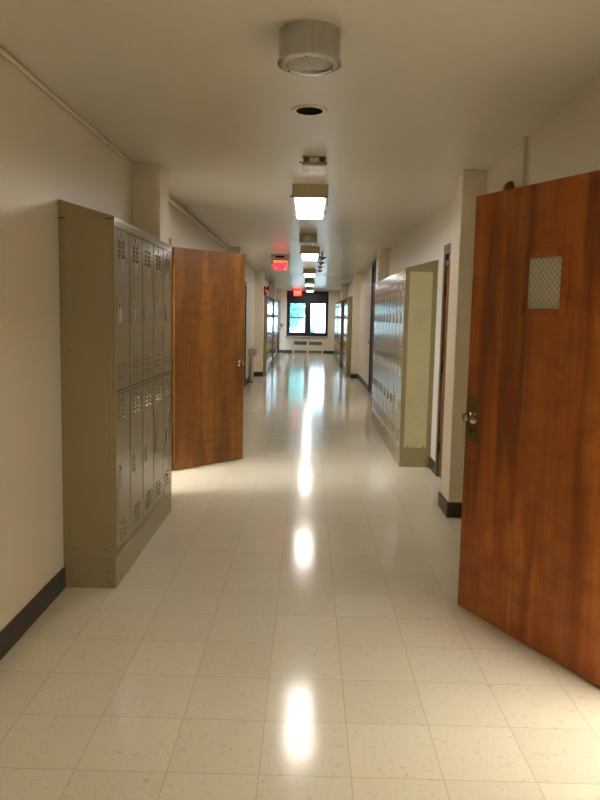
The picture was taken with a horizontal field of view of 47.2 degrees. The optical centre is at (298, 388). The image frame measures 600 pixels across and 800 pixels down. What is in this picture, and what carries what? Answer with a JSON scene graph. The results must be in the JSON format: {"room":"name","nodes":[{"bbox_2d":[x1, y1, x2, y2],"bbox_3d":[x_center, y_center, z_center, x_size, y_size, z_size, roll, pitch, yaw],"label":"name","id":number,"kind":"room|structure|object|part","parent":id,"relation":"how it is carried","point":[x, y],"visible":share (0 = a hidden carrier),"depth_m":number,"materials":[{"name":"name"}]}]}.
{"room":"school corridor","nodes":[
{"label":"school corridor","id":0,"kind":"room"},
{"bbox_2d":[0,54,275,630],"bbox_3d":[-1.266,-0.837,9.733,0.160,2.592,37.500,1,6,1],"label":"wall","id":1,"kind":"structure","parent":0,"point":[47,155],"depth_m":3.31,"materials":[{"name":"paint"}]},
{"bbox_2d":[0,371,263,659],"bbox_3d":[-1.104,0.412,9.736,0.217,0.115,37.250,1,6,1],"label":"baseboard","id":2,"kind":"structure","parent":1,"relation":"attached to","point":[16,628],"depth_m":3.31,"materials":[{"name":"rubber"}]},
{"bbox_2d":[169,198,228,250],"bbox_3d":[-1.159,-1.921,8.145,0.046,0.046,5.650,1,6,1],"label":"conduit","id":3,"kind":"object","parent":1,"relation":"attached to","point":[171,201],"visible":0.64,"depth_m":7.63,"materials":[{"name":"metal"}]},
{"bbox_2d":[172,247,244,469],"bbox_3d":[-0.894,-0.293,6.825,0.189,2.117,0.888,7,8,44],"label":"wooden door","id":4,"kind":"structure","parent":1,"relation":"in","point":[208,287],"depth_m":6.78,"materials":[{"name":"brown wood"}]},
{"bbox_3d":[-0.591,-0.256,7.056,0.068,0.064,0.064,7,8,44],"label":"knob","id":5,"kind":"part","parent":4,"relation":"part of","materials":[{"name":"silver metal"}]},
{"bbox_2d":[244,281,246,386],"bbox_3d":[-1.183,-1.085,14.010,0.220,2.195,1.010,1,6,1],"label":"door","id":6,"kind":"structure","parent":1,"relation":"in","point":[245,310],"depth_m":14.41,"materials":[{"name":"brown wood"}]},
{"bbox_2d":[277,300,280,353],"bbox_3d":[-0.847,-2.429,27.226,0.113,2.102,0.855,2,6,11],"label":"door","id":7,"kind":"structure","parent":1,"relation":"in","point":[278,302],"depth_m":27.43,"materials":[{"name":"silver metal"}]},
{"bbox_2d":[132,164,168,243],"bbox_3d":[-1.141,-0.371,5.321,0.205,2.592,0.320,1,6,1],"label":"wall column","id":8,"kind":"structure","parent":0,"point":[150,181],"depth_m":5.06,"materials":[{"name":"paint"}]},
{"bbox_2d":[228,247,241,253],"bbox_3d":[-1.063,-0.995,11.273,0.205,2.592,0.320,1,6,1],"label":"wall column","id":9,"kind":"structure","parent":0,"point":[238,250],"depth_m":10.98,"materials":[{"name":"paint"}]},
{"bbox_2d":[254,271,264,371],"bbox_3d":[-0.986,-1.603,17.080,0.205,2.592,0.320,1,6,1],"label":"wall column","id":10,"kind":"structure","parent":0,"point":[259,276],"depth_m":16.92,"materials":[{"name":"paint"}]},
{"bbox_2d":[264,286,268,294],"bbox_3d":[-0.804,-2.424,16.972,0.124,0.234,0.140,1,6,1],"label":"fire alarm","id":11,"kind":"object","parent":10,"relation":"attached to","point":[265,287],"depth_m":16.92,"materials":[{"name":"red plastic"}]},
{"bbox_2d":[269,283,275,298],"bbox_3d":[-0.908,-2.219,22.948,0.205,2.592,0.320,1,6,1],"label":"wall column","id":12,"kind":"structure","parent":0,"point":[272,286],"depth_m":22.68,"materials":[{"name":"paint"}]},
{"bbox_2d":[0,353,599,799],"bbox_3d":[0.081,0.541,9.860,2.910,0.120,37.500,1,6,1],"label":"floor","id":13,"kind":"structure","parent":0,"point":[294,626],"depth_m":3.03,"materials":[{"name":"tile"}]},
{"bbox_2d":[58,199,171,587],"bbox_3d":[-1.109,-0.021,4.425,0.300,2.086,1.534,1,6,1],"label":"lockers","id":14,"kind":"object","parent":13,"relation":"on","point":[115,277],"visible":1,"depth_m":3.75,"materials":[{"name":"metal"}]},
{"bbox_3d":[-1.117,0.007,3.662,0.237,1.788,0.004,1,6,1],"label":"panel","id":15,"kind":"part","parent":14,"relation":"part of","materials":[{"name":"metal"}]},
{"bbox_3d":[-0.964,-0.412,3.701,0.011,0.110,0.042,1,6,1],"label":"handle","id":16,"kind":"part","parent":14,"relation":"part of","materials":[{"name":"metal"}]},
{"bbox_3d":[-0.983,0.473,3.794,0.011,0.110,0.042,1,6,1],"label":"handle","id":17,"kind":"part","parent":14,"relation":"part of","materials":[{"name":"metal"}]},
{"bbox_3d":[-0.972,-0.428,3.769,0.024,0.867,0.290,1,6,1],"label":"door","id":18,"kind":"part","parent":14,"relation":"part of","materials":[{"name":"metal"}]},
{"bbox_3d":[-0.990,0.457,3.862,0.024,0.867,0.290,1,6,1],"label":"door","id":19,"kind":"part","parent":14,"relation":"part of","materials":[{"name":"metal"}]},
{"bbox_3d":[-0.960,-0.444,4.004,0.011,0.110,0.042,1,6,1],"label":"handle","id":20,"kind":"part","parent":14,"relation":"part of","materials":[{"name":"metal"}]},
{"bbox_3d":[-0.979,0.441,4.097,0.011,0.110,0.042,1,6,1],"label":"handle","id":21,"kind":"part","parent":14,"relation":"part of","materials":[{"name":"metal"}]},
{"bbox_3d":[-0.968,-0.460,4.072,0.024,0.867,0.290,1,6,1],"label":"door","id":22,"kind":"part","parent":14,"relation":"part of","materials":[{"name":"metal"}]},
{"bbox_3d":[-0.986,0.425,4.165,0.024,0.867,0.290,1,6,1],"label":"door","id":23,"kind":"part","parent":14,"relation":"part of","materials":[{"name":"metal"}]},
{"bbox_3d":[-0.977,-0.049,4.421,0.016,0.015,1.498,1,6,1],"label":"rail","id":24,"kind":"part","parent":14,"relation":"part of","materials":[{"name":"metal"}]},
{"bbox_3d":[-0.958,-0.948,4.327,0.016,0.043,1.498,1,6,1],"label":"head rail","id":25,"kind":"part","parent":14,"relation":"part of","materials":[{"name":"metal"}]},
{"bbox_3d":[-0.995,0.839,4.515,0.016,0.021,1.498,1,6,1],"label":"rail","id":26,"kind":"part","parent":14,"relation":"part of","materials":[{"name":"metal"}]},
{"bbox_3d":[-0.975,0.409,4.400,0.011,0.110,0.042,1,6,1],"label":"handle","id":27,"kind":"part","parent":14,"relation":"part of","materials":[{"name":"metal"}]},
{"bbox_3d":[-0.956,-0.475,4.307,0.011,0.110,0.042,1,6,1],"label":"handle","id":28,"kind":"part","parent":14,"relation":"part of","materials":[{"name":"metal"}]},
{"bbox_3d":[-0.964,-0.491,4.375,0.024,0.867,0.290,1,6,1],"label":"door","id":29,"kind":"part","parent":14,"relation":"part of","materials":[{"name":"metal"}]},
{"bbox_3d":[-0.982,0.394,4.468,0.024,0.867,0.290,1,6,1],"label":"door","id":30,"kind":"part","parent":14,"relation":"part of","materials":[{"name":"metal"}]},
{"bbox_3d":[-0.971,0.378,4.703,0.011,0.110,0.042,1,6,1],"label":"handle","id":31,"kind":"part","parent":14,"relation":"part of","materials":[{"name":"metal"}]},
{"bbox_3d":[-0.978,0.362,4.771,0.024,0.867,0.290,1,6,1],"label":"door","id":32,"kind":"part","parent":14,"relation":"part of","materials":[{"name":"metal"}]},
{"bbox_3d":[-0.960,-0.523,4.678,0.024,0.867,0.290,1,6,1],"label":"door","id":33,"kind":"part","parent":14,"relation":"part of","materials":[{"name":"metal"}]},
{"bbox_3d":[-0.967,0.346,5.005,0.011,0.110,0.042,1,6,1],"label":"handle","id":34,"kind":"part","parent":14,"relation":"part of","materials":[{"name":"metal"}]},
{"bbox_3d":[-0.948,-0.539,4.912,0.011,0.110,0.042,1,6,1],"label":"handle","id":35,"kind":"part","parent":14,"relation":"part of","materials":[{"name":"metal"}]},
{"bbox_3d":[-0.974,0.330,5.074,0.024,0.867,0.290,1,6,1],"label":"door","id":36,"kind":"part","parent":14,"relation":"part of","materials":[{"name":"metal"}]},
{"bbox_3d":[-0.956,-0.555,4.981,0.024,0.867,0.290,1,6,1],"label":"door","id":37,"kind":"part","parent":14,"relation":"part of","materials":[{"name":"metal"}]},
{"bbox_2d":[249,347,256,382],"bbox_3d":[-1.046,-0.546,15.543,0.165,0.809,0.380,1,6,1],"label":"fountain","id":38,"kind":"object","parent":13,"relation":"on","point":[252,352],"visible":1,"depth_m":15.43,"materials":[{"name":"metal"}]},
{"bbox_2d":[249,348,256,355],"bbox_3d":[-1.039,-0.820,15.514,0.163,0.159,0.380,1,6,1],"label":"basin","id":39,"kind":"object","parent":38,"relation":"in","point":[252,352],"depth_m":15.33,"materials":[{"name":"ceramic"}]},
{"bbox_2d":[263,295,272,374],"bbox_3d":[-0.923,-1.496,18.495,0.300,2.086,2.447,1,6,1],"label":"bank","id":40,"kind":"object","parent":13,"relation":"on","point":[268,301],"visible":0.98,"depth_m":17.56,"materials":[{"name":"glass"}]},
{"bbox_3d":[-0.937,-1.420,17.278,0.237,1.788,0.004,1,6,1],"label":"panel","id":41,"kind":"part","parent":40,"relation":"part of","materials":[{"name":"metal"}]},
{"bbox_3d":[-0.788,-1.887,17.688,0.024,0.867,0.290,1,6,1],"label":"door","id":42,"kind":"part","parent":40,"relation":"part of","materials":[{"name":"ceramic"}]},
{"bbox_2d":[271,299,277,365],"bbox_3d":[-0.880,-1.837,21.745,0.300,2.086,2.142,1,6,1],"label":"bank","id":43,"kind":"object","parent":13,"relation":"on","point":[274,312],"visible":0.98,"depth_m":21.07,"materials":[{"name":"glass"}]},
{"bbox_3d":[-0.892,-1.777,20.679,0.237,1.788,0.004,1,6,1],"label":"panel","id":44,"kind":"part","parent":43,"relation":"part of","materials":[{"name":"metal"}]},
{"bbox_2d":[293,340,322,353],"bbox_3d":[0.365,-1.707,28.151,1.240,0.540,0.143,1,6,1],"label":"heater","id":45,"kind":"object","parent":13,"relation":"on","point":[299,346],"visible":0.99,"depth_m":28.09,"materials":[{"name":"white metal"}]},
{"bbox_2d":[294,350,305,352],"bbox_3d":[0.053,-1.508,28.111,0.515,0.100,0.014,1,6,1],"label":"grille","id":46,"kind":"object","parent":45,"relation":"attached to","point":[295,351],"depth_m":28.11,"materials":[{"name":"grey metal"}]},
{"bbox_2d":[294,341,306,344],"bbox_3d":[0.060,-1.857,28.074,0.515,0.140,0.014,1,6,1],"label":"grille","id":47,"kind":"object","parent":45,"relation":"attached to","point":[295,342],"depth_m":28.07,"materials":[{"name":"grey metal"}]},
{"bbox_2d":[309,342,321,344],"bbox_3d":[0.670,-1.843,28.067,0.525,0.140,0.014,1,6,1],"label":"grille","id":48,"kind":"object","parent":45,"relation":"attached to","point":[310,343],"depth_m":28.06,"materials":[{"name":"grey metal"}]},
{"bbox_2d":[334,302,337,361],"bbox_3d":[1.438,-2.046,24.189,0.300,2.086,2.142,1,6,1],"label":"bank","id":49,"kind":"object","parent":13,"relation":"on","point":[336,304],"visible":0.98,"depth_m":23.95,"materials":[{"name":"glass"}]},
{"bbox_2d":[337,300,344,366],"bbox_3d":[1.404,-1.784,21.683,0.300,2.086,2.142,1,6,1],"label":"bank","id":50,"kind":"object","parent":13,"relation":"on","point":[341,304],"visible":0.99,"depth_m":20.71,"materials":[{"name":"glass"}]},
{"bbox_2d":[343,296,352,376],"bbox_3d":[1.356,-1.399,18.019,0.300,2.086,1.534,1,6,1],"label":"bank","id":51,"kind":"object","parent":13,"relation":"on","point":[349,300],"visible":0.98,"depth_m":17.32,"materials":[{"name":"glass"}]},
{"bbox_2d":[372,260,437,466],"bbox_3d":[1.215,-0.396,8.419,0.332,2.092,3.059,1,6,1],"label":"lockers","id":52,"kind":"object","parent":13,"relation":"on","point":[405,300],"visible":1,"depth_m":6.98,"materials":[{"name":"metal"}]},
{"bbox_3d":[1.072,-0.128,9.831,0.024,0.867,0.290,1,6,1],"label":"door","id":53,"kind":"part","parent":52,"relation":"part of","materials":[{"name":"metal"}]},
{"bbox_3d":[1.068,-0.096,9.528,0.024,0.867,0.290,1,6,1],"label":"door","id":54,"kind":"part","parent":52,"relation":"part of","materials":[{"name":"metal"}]},
{"bbox_3d":[1.091,-1.013,9.737,0.024,0.867,0.290,1,6,1],"label":"door","id":55,"kind":"part","parent":52,"relation":"part of","materials":[{"name":"metal"}]},
{"bbox_3d":[1.065,-0.064,9.225,0.024,0.867,0.290,1,6,1],"label":"door","id":56,"kind":"part","parent":52,"relation":"part of","materials":[{"name":"metal"}]},
{"bbox_3d":[1.087,-0.981,9.434,0.024,0.867,0.290,1,6,1],"label":"door","id":57,"kind":"part","parent":52,"relation":"part of","materials":[{"name":"metal"}]},
{"bbox_3d":[1.083,-0.949,9.131,0.024,0.867,0.290,1,6,1],"label":"door","id":58,"kind":"part","parent":52,"relation":"part of","materials":[{"name":"metal"}]},
{"bbox_3d":[1.061,-0.032,8.921,0.024,0.867,0.290,1,6,1],"label":"door","id":59,"kind":"part","parent":52,"relation":"part of","materials":[{"name":"metal"}]},
{"bbox_3d":[1.078,-0.917,8.830,0.024,0.867,0.290,1,6,1],"label":"door","id":60,"kind":"part","parent":52,"relation":"part of","materials":[{"name":"metal"}]},
{"bbox_3d":[1.057,-0.001,8.619,0.024,0.867,0.290,1,6,1],"label":"door","id":61,"kind":"part","parent":52,"relation":"part of","materials":[{"name":"metal"}]},
{"bbox_3d":[1.052,0.031,8.317,0.024,0.867,0.290,1,6,1],"label":"door","id":62,"kind":"part","parent":52,"relation":"part of","materials":[{"name":"metal"}]},
{"bbox_3d":[1.074,-0.886,8.527,0.024,0.867,0.290,1,6,1],"label":"door","id":63,"kind":"part","parent":52,"relation":"part of","materials":[{"name":"metal"}]},
{"bbox_3d":[1.050,0.461,8.514,0.016,0.021,3.021,1,6,1],"label":"rail","id":64,"kind":"part","parent":52,"relation":"part of","materials":[{"name":"metal"}]},
{"bbox_3d":[1.068,-0.427,8.421,0.016,0.015,3.021,1,6,1],"label":"rail","id":65,"kind":"part","parent":52,"relation":"part of","materials":[{"name":"metal"}]},
{"bbox_3d":[1.070,-0.854,8.224,0.024,0.867,0.290,1,6,1],"label":"door","id":66,"kind":"part","parent":52,"relation":"part of","materials":[{"name":"metal"}]},
{"bbox_3d":[1.049,0.063,8.012,0.024,0.867,0.290,1,6,0],"label":"door","id":67,"kind":"part","parent":52,"relation":"part of","materials":[{"name":"metal"}]},
{"bbox_3d":[1.086,-1.326,8.326,0.016,0.043,3.021,1,6,1],"label":"head rail","id":68,"kind":"part","parent":52,"relation":"part of","materials":[{"name":"metal"}]},
{"bbox_3d":[1.067,-0.822,7.920,0.024,0.867,0.290,1,6,1],"label":"door","id":69,"kind":"part","parent":52,"relation":"part of","materials":[{"name":"metal"}]},
{"bbox_3d":[1.044,0.095,7.711,0.024,0.867,0.290,1,6,1],"label":"door","id":70,"kind":"part","parent":52,"relation":"part of","materials":[{"name":"metal"}]},
{"bbox_3d":[1.042,0.127,7.406,0.024,0.867,0.290,1,6,0],"label":"door","id":71,"kind":"part","parent":52,"relation":"part of","materials":[{"name":"metal"}]},
{"bbox_3d":[1.062,-0.790,7.618,0.024,0.867,0.290,1,6,1],"label":"door","id":72,"kind":"part","parent":52,"relation":"part of","materials":[{"name":"metal"}]},
{"bbox_3d":[1.059,-0.759,7.314,0.024,0.867,0.290,1,6,1],"label":"door","id":73,"kind":"part","parent":52,"relation":"part of","materials":[{"name":"metal"}]},
{"bbox_3d":[1.037,0.158,7.105,0.024,0.867,0.290,1,6,1],"label":"door","id":74,"kind":"part","parent":52,"relation":"part of","materials":[{"name":"metal"}]},
{"bbox_3d":[1.055,-0.727,7.011,0.024,0.867,0.290,1,6,1],"label":"door","id":75,"kind":"part","parent":52,"relation":"part of","materials":[{"name":"metal"}]},
{"bbox_3d":[1.198,-0.276,6.902,0.227,1.770,0.004,1,6,1],"label":"panel","id":76,"kind":"part","parent":52,"relation":"part of","materials":[{"name":"beige metal"}]},
{"bbox_2d":[0,0,599,289],"bbox_3d":[0.137,-2.155,9.576,2.910,0.120,37.500,1,6,1],"label":"ceiling","id":77,"kind":"structure","parent":0,"point":[423,93],"depth_m":3.37,"materials":[{"name":"paint"}]},
{"bbox_2d":[0,46,134,166],"bbox_3d":[-1.247,-1.306,1.954,0.035,0.035,6.125,1,6,1],"label":"conduit","id":78,"kind":"object","parent":77,"relation":"attached to","point":[3,52],"visible":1,"depth_m":3.49,"materials":[{"name":"metal"}]},
{"bbox_2d":[271,254,289,271],"bbox_3d":[-0.328,-2.235,12.232,0.330,0.295,0.123,1,6,1],"label":"exit sign","id":79,"kind":"object","parent":77,"relation":"hanging from","point":[279,262],"visible":1,"depth_m":12.19,"materials":[{"name":"plastic"}]},
{"bbox_2d":[294,289,301,295],"bbox_3d":[-0.048,-3.861,27.700,0.330,0.285,0.087,1,6,1],"label":"exit sign","id":80,"kind":"object","parent":77,"relation":"hanging from","point":[297,292],"visible":1,"depth_m":27.66,"materials":[{"name":"red plastic"}]},
{"bbox_2d":[299,233,316,243],"bbox_3d":[0.123,-1.983,9.112,0.248,0.126,0.248,1,6,1],"label":"drum light","id":81,"kind":"object","parent":77,"relation":"attached to","point":[304,238],"visible":1,"depth_m":9.01,"materials":[{"name":"beige"}]},
{"bbox_2d":[277,19,340,75],"bbox_3d":[0.041,-1.306,2.648,0.248,0.126,0.248,1,6,1],"label":"drum light","id":82,"kind":"object","parent":77,"relation":"attached to","point":[307,47],"visible":1,"depth_m":2.56,"materials":[{"name":"metal"}]},
{"bbox_2d":[305,278,312,282],"bbox_3d":[0.290,-3.070,19.484,0.248,0.126,0.248,1,6,1],"label":"drum light","id":83,"kind":"object","parent":77,"relation":"attached to","point":[308,280],"visible":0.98,"depth_m":19.39,"materials":[{"name":"beige"}]},
{"bbox_2d":[290,184,328,218],"bbox_3d":[0.098,-1.688,6.268,0.323,0.120,1.220,1,6,1],"label":"ceiling light","id":84,"kind":"object","parent":77,"relation":"attached to","point":[310,201],"visible":1,"depth_m":5.78,"materials":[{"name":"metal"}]},
{"bbox_2d":[291,104,327,116],"bbox_3d":[0.056,-1.466,3.627,0.192,0.010,0.192,1,6,1],"label":"recessed light","id":85,"kind":"object","parent":77,"relation":"in","point":[310,110],"visible":1,"depth_m":3.61,"materials":[{"name":"white metal"}]},
{"bbox_2d":[299,247,319,260],"bbox_3d":[0.179,-2.221,11.359,0.323,0.120,1.220,1,6,1],"label":"ceiling light","id":86,"kind":"object","parent":77,"relation":"attached to","point":[307,253],"visible":1,"depth_m":10.76,"materials":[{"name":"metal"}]},
{"bbox_2d":[304,281,314,285],"bbox_3d":[0.333,-3.282,21.482,0.323,0.120,1.220,1,6,1],"label":"ceiling light","id":87,"kind":"object","parent":77,"relation":"attached to","point":[305,283],"visible":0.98,"depth_m":20.89,"materials":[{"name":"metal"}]},
{"bbox_2d":[303,269,316,276],"bbox_3d":[0.255,-2.745,16.361,0.323,0.120,1.220,1,6,1],"label":"ceiling light","id":88,"kind":"object","parent":77,"relation":"attached to","point":[306,272],"visible":1,"depth_m":15.76,"materials":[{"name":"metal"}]},
{"bbox_2d":[299,156,326,172],"bbox_3d":[0.100,-1.563,4.798,0.190,0.060,0.248,1,6,1],"label":"emergency light","id":89,"kind":"object","parent":77,"relation":"attached to","point":[316,164],"visible":1,"depth_m":4.69,"materials":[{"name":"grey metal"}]},
{"bbox_3d":[0.106,-1.583,4.740,0.170,0.008,0.120,1,6,1],"label":"mount plate","id":90,"kind":"part","parent":89,"relation":"part of","materials":[{"name":"grey metal"}]},
{"bbox_2d":[276,289,339,352],"bbox_3d":[0.354,-2.749,28.240,2.590,2.592,0.250,1,6,1],"label":"wall","id":91,"kind":"structure","parent":0,"point":[281,294],"depth_m":28.12,"materials":[{"name":"paint"}]},
{"bbox_2d":[279,350,333,353],"bbox_3d":[0.327,-1.506,28.239,2.590,0.120,0.012,1,6,1],"label":"baseboard","id":92,"kind":"structure","parent":91,"relation":"attached to","point":[280,351],"depth_m":28.23,"materials":[{"name":"rubber"}]},
{"bbox_2d":[285,291,328,337],"bbox_3d":[0.341,-3.025,28.121,1.775,1.905,0.170,1,6,1],"label":"window","id":93,"kind":"structure","parent":91,"relation":"in","point":[316,297],"depth_m":28.10,"materials":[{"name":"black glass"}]},
{"bbox_3d":[-0.061,-2.901,28.178,0.665,1.260,0.058,1,6,1],"label":"sash","id":94,"kind":"part","parent":93,"relation":"part of","materials":[{"name":"clear glass"}]},
{"bbox_3d":[0.322,-2.097,28.168,1.775,0.050,0.070,1,6,1],"label":"sill","id":95,"kind":"part","parent":93,"relation":"part of","materials":[{"name":"grey metal"}]},
{"bbox_3d":[0.781,-2.882,28.169,0.650,1.260,0.058,1,6,1],"label":"sash","id":96,"kind":"part","parent":93,"relation":"part of","materials":[{"name":"clear glass"}]},
{"bbox_2d":[341,284,347,299],"bbox_3d":[1.491,-2.167,22.921,0.175,2.592,0.320,1,6,1],"label":"wall column","id":97,"kind":"structure","parent":0,"point":[344,286],"depth_m":22.65,"materials":[{"name":"paint"}]},
{"bbox_2d":[351,273,360,373],"bbox_3d":[1.413,-1.551,17.054,0.175,2.592,0.320,1,6,1],"label":"wall column","id":98,"kind":"structure","parent":0,"point":[356,276],"depth_m":16.90,"materials":[{"name":"paint"}]},
{"bbox_2d":[376,250,389,281],"bbox_3d":[1.337,-0.942,11.246,0.175,2.592,0.320,1,6,1],"label":"wall column","id":99,"kind":"structure","parent":0,"point":[382,263],"depth_m":10.98,"materials":[{"name":"paint"}]},
{"bbox_2d":[440,170,486,502],"bbox_3d":[1.258,-0.318,5.295,0.175,2.592,0.320,1,6,1],"label":"wall column","id":100,"kind":"structure","parent":0,"point":[469,184],"depth_m":5.16,"materials":[{"name":"paint"}]},
{"bbox_2d":[340,78,599,460],"bbox_3d":[1.484,-0.777,9.703,0.160,2.592,37.500,1,6,1],"label":"wall","id":101,"kind":"structure","parent":0,"point":[567,144],"depth_m":4.37,"materials":[{"name":"paint"}]},
{"bbox_2d":[368,260,376,393],"bbox_3d":[1.502,-1.159,13.348,0.220,2.590,1.200,1,6,1],"label":"door","id":102,"kind":"structure","parent":101,"relation":"in","point":[373,285],"depth_m":13.72,"materials":[{"name":"brown wood"}]},
{"bbox_2d":[350,373,461,517],"bbox_3d":[1.283,0.464,9.710,0.187,0.115,37.250,1,6,1],"label":"baseboard","id":103,"kind":"structure","parent":101,"relation":"attached to","point":[450,509],"depth_m":5.37,"materials":[{"name":"rubber"}]},
{"bbox_2d":[435,243,450,478],"bbox_3d":[1.401,-0.197,6.065,0.220,2.195,1.030,1,6,1],"label":"door","id":104,"kind":"structure","parent":101,"relation":"in","point":[447,248],"depth_m":6.47,"materials":[{"name":"brown paint"}]},
{"bbox_2d":[502,181,513,190],"bbox_3d":[1.322,-1.231,4.338,0.064,0.154,0.154,1,6,1],"label":"bell","id":105,"kind":"object","parent":101,"relation":"attached to","point":[509,185],"visible":0.25,"depth_m":4.29,"materials":[{"name":"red metal"}]},
{"bbox_2d":[519,136,526,186],"bbox_3d":[1.331,-1.257,4.094,0.072,0.472,0.100,1,6,1],"label":"conduit","id":106,"kind":"object","parent":101,"relation":"attached to","point":[524,144],"visible":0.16,"depth_m":4.08,"materials":[{"name":"metal"}]},
{"bbox_2d":[458,170,599,686],"bbox_3d":[1.091,0.141,3.121,0.187,2.110,0.938,-2,7,-27],"label":"wooden door","id":107,"kind":"structure","parent":101,"relation":"in","point":[529,562],"depth_m":3.10,"materials":[{"name":"red wood"}]},
{"bbox_3d":[0.855,0.148,3.459,0.068,0.064,0.064,-2,7,-27],"label":"knob","id":108,"kind":"part","parent":107,"relation":"part of","materials":[{"name":"silver metal"}]},
{"bbox_3d":[0.879,0.154,3.490,0.003,0.235,0.088,-2,7,-27],"label":"lock plate","id":109,"kind":"part","parent":107,"relation":"part of","materials":[{"name":"gold metal"}]},
{"label":"outside","id":110,"kind":"structure","parent":0,"visible":0},
{"bbox_3d":[0.288,-0.636,25.069,80.000,0.250,90.000,1,6,1],"label":"ground","id":111,"kind":"structure","parent":110,"visible":0},
{"bbox_2d":[290,303,304,331],"bbox_3d":[-1.275,-4.181,35.285,3.525,4.601,3.505,-1,6,-21],"label":"tree","id":112,"kind":"object","parent":111,"relation":"on","point":[295,308],"visible":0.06,"depth_m":34.74,"materials":[{"name":"green plant"}]}
]}

